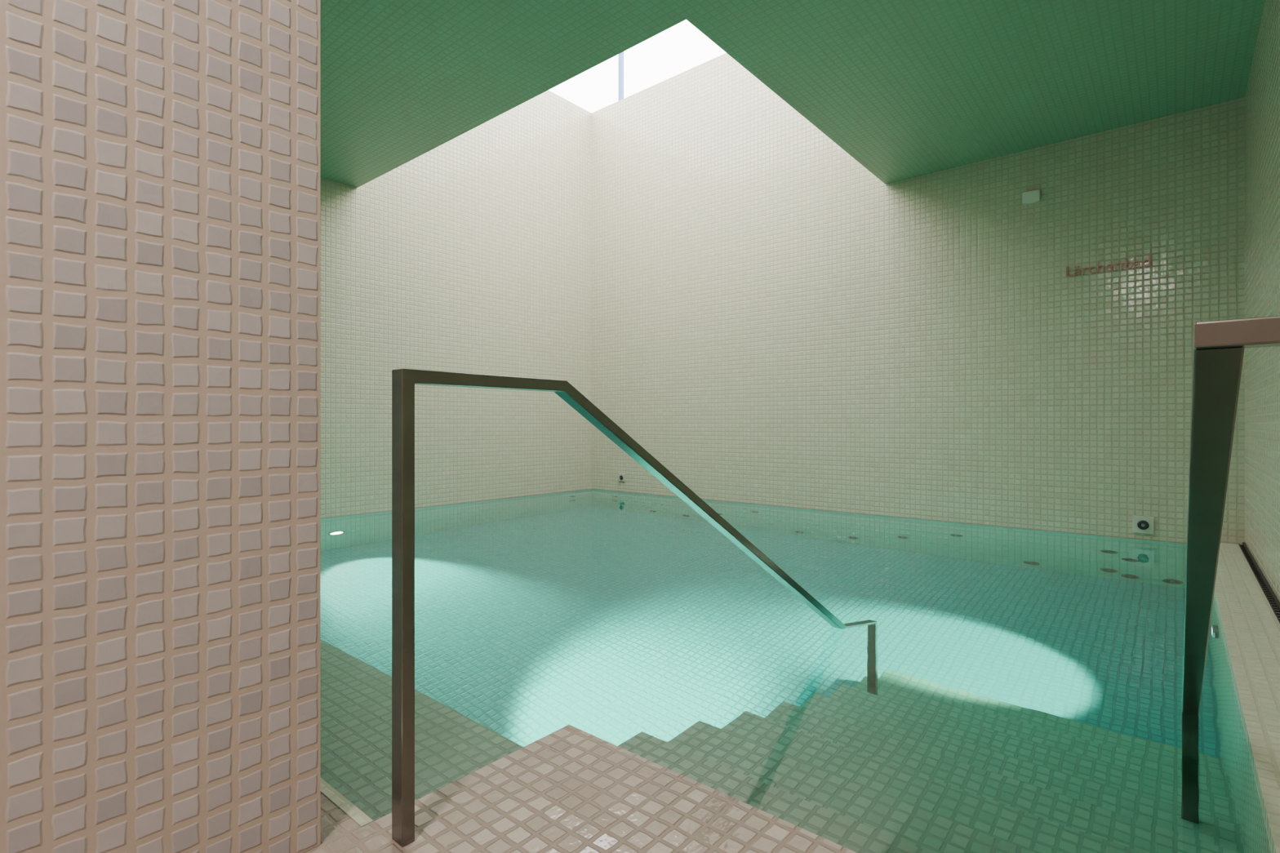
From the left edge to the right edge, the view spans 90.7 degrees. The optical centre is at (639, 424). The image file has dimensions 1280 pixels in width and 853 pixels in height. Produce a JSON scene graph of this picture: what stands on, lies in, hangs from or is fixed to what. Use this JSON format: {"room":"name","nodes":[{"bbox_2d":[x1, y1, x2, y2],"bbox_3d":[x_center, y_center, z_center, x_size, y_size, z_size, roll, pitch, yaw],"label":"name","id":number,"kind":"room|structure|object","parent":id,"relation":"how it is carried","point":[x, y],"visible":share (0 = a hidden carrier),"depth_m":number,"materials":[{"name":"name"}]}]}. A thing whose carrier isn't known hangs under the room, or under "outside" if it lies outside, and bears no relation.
{"room":"indoor swimming pool","nodes":[
{"label":"indoor swimming pool","id":0,"kind":"room"},
{"bbox_2d":[0,0,320,852],"bbox_3d":[-1.945,-0.795,-0.088,0.246,3.270,3.750,0,0,40],"label":"wall","id":1,"kind":"structure","parent":0,"point":[160,160],"depth_m":1.06,"materials":[{"name":"tile"}]},
{"bbox_2d":[304,792,361,852],"bbox_3d":[-2.663,1.766,2.816,5.115,1.849,0.450,0,0,40],"label":"floor strip","id":2,"kind":"object","parent":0,"point":[335,824],"visible":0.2,"depth_m":1.33,"materials":[{"name":"tile"}]},
{"bbox_2d":[320,89,591,517],"bbox_3d":[-3.923,-1.782,5.478,0.250,5.396,9.680,0,0,40],"label":"wall","id":3,"kind":"structure","parent":0,"point":[473,254],"depth_m":7.50,"materials":[{"name":"beige tile"}]},
{"bbox_2d":[320,777,373,826],"bbox_3d":[-2.523,0.899,2.982,5.114,0.121,0.025,0,0,40],"label":"trim","id":4,"kind":"structure","parent":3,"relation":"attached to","point":[337,798],"depth_m":1.39,"materials":[{"name":"tile"}]},
{"bbox_2d":[320,488,591,519],"bbox_3d":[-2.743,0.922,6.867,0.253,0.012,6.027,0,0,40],"label":"trim","id":5,"kind":"structure","parent":3,"relation":"attached to","point":[588,488],"depth_m":7.37,"materials":[{"name":"beige tile"}]},
{"bbox_2d":[310,724,856,852],"bbox_3d":[-0.985,1.765,-0.462,1.685,1.850,4.420,0,0,40],"label":"floor","id":6,"kind":"structure","parent":0,"point":[571,789],"depth_m":1.35,"materials":[{"name":"tile"}]},
{"bbox_2d":[320,0,1265,187],"bbox_3d":[-1.154,-2.540,3.293,7.300,0.220,9.930,0,0,40],"label":"ceiling","id":7,"kind":"structure","parent":0,"point":[908,89],"depth_m":4.25,"materials":[{"name":"green paint"}]},
{"bbox_2d":[591,53,1244,544],"bbox_3d":[1.976,-1.782,6.984,7.300,5.396,0.250,0,0,40],"label":"wall","id":8,"kind":"structure","parent":0,"point":[775,321],"depth_m":6.28,"materials":[{"name":"beige tile"}]},
{"bbox_2d":[618,473,625,481],"bbox_3d":[-0.255,0.730,8.697,0.110,0.110,0.024,0,0,40],"label":"wall outlet","id":9,"kind":"object","parent":8,"relation":"attached to","point":[621,476],"visible":1,"depth_m":8.69,"materials":[{"name":"white plastic"}]},
{"bbox_2d":[591,488,1186,545],"bbox_3d":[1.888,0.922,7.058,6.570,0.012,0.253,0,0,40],"label":"trim","id":10,"kind":"structure","parent":8,"relation":"attached to","point":[592,488],"depth_m":6.05,"materials":[{"name":"beige tile"}]},
{"bbox_2d":[1022,189,1039,204],"bbox_3d":[3.439,-2.000,5.555,0.130,0.100,0.038,0,0,40],"label":"wall sensor","id":11,"kind":"object","parent":8,"relation":"attached to","point":[1033,196],"visible":1,"depth_m":5.54,"materials":[{"name":"white plastic"}]},
{"bbox_2d":[1066,255,1150,276],"bbox_3d":[3.856,-1.305,5.218,0.560,0.086,0.012,0,0,40],"label":"sign","id":12,"kind":"object","parent":8,"relation":"attached to","point":[1148,260],"depth_m":5.21,"materials":[{"name":"orange metal"}]},
{"bbox_2d":[1132,515,1154,534],"bbox_3d":[4.031,0.805,5.062,0.136,0.136,0.024,0,0,40],"label":"wall outlet","id":13,"kind":"object","parent":8,"relation":"attached to","point":[1140,524],"visible":1,"depth_m":5.06,"materials":[{"name":"white plastic"}]},
{"bbox_2d":[1213,542,1279,852],"bbox_3d":[2.700,1.692,2.758,0.230,1.595,5.260,0,0,40],"label":"ledge","id":14,"kind":"object","parent":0,"point":[1251,628],"depth_m":2.36,"materials":[{"name":"beige tile"}]},
{"bbox_2d":[1244,0,1279,602],"bbox_3d":[1.454,-0.695,0.918,0.250,3.470,9.680,0,0,40],"label":"wall","id":15,"kind":"structure","parent":0,"point":[1262,96],"depth_m":3.63,"materials":[{"name":"beige tile"}]},
{"bbox_2d":[1182,315,1279,715],"bbox_3d":[1.343,0.822,1.270,0.375,1.866,1.853,0,0,40],"label":"handrail","id":16,"kind":"object","parent":15,"relation":"attached to","point":[1219,346],"visible":0.88,"depth_m":0.87,"materials":[{"name":"brown metal"}]},
{"bbox_3d":[0.010,2.590,4.666,6.800,0.200,5.830,0,0,40],"label":"floor","id":17,"kind":"structure","parent":0,"visible":0},
{"bbox_3d":[1.176,1.756,2.265,1.455,1.467,2.536,0,0,40],"label":"pool stairs","id":18,"kind":"object","parent":17,"relation":"on","visible":0},
{"bbox_2d":[391,368,846,847],"bbox_3d":[0.358,1.005,2.262,0.042,2.232,2.614,0,0,40],"label":"handrail","id":19,"kind":"object","parent":18,"relation":"on","point":[403,380],"visible":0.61,"depth_m":1.27,"materials":[{"name":"brown metal"}]},
{"bbox_2d":[320,489,1271,852],"bbox_3d":[-0.077,1.740,4.740,6.590,1.600,5.850,0,0,40],"label":"pool water","id":20,"kind":"object","parent":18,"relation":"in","point":[982,689],"visible":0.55,"depth_m":2.42,"materials":[{"name":"teal liquid"}]},
{"bbox_2d":[1238,542,1279,623],"bbox_3d":[2.774,0.885,2.695,0.033,0.020,5.260,0,0,40],"label":"grille","id":21,"kind":"object","parent":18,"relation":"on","point":[1261,580],"visible":1,"depth_m":3.55,"materials":[{"name":"black metal"}]},
{"bbox_3d":[-1.301,-3.565,4.998,4.370,1.830,0.200,0,0,40],"label":"wall","id":22,"kind":"structure","parent":0,"visible":0},
{"bbox_2d":[617,51,623,101],"bbox_3d":[-0.209,-4.985,6.425,4.350,1.010,3.590,0,0,40],"label":"frame","id":23,"kind":"object","parent":22,"relation":"on","point":[620,56],"visible":0.1,"depth_m":8.77,"materials":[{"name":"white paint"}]}
]}

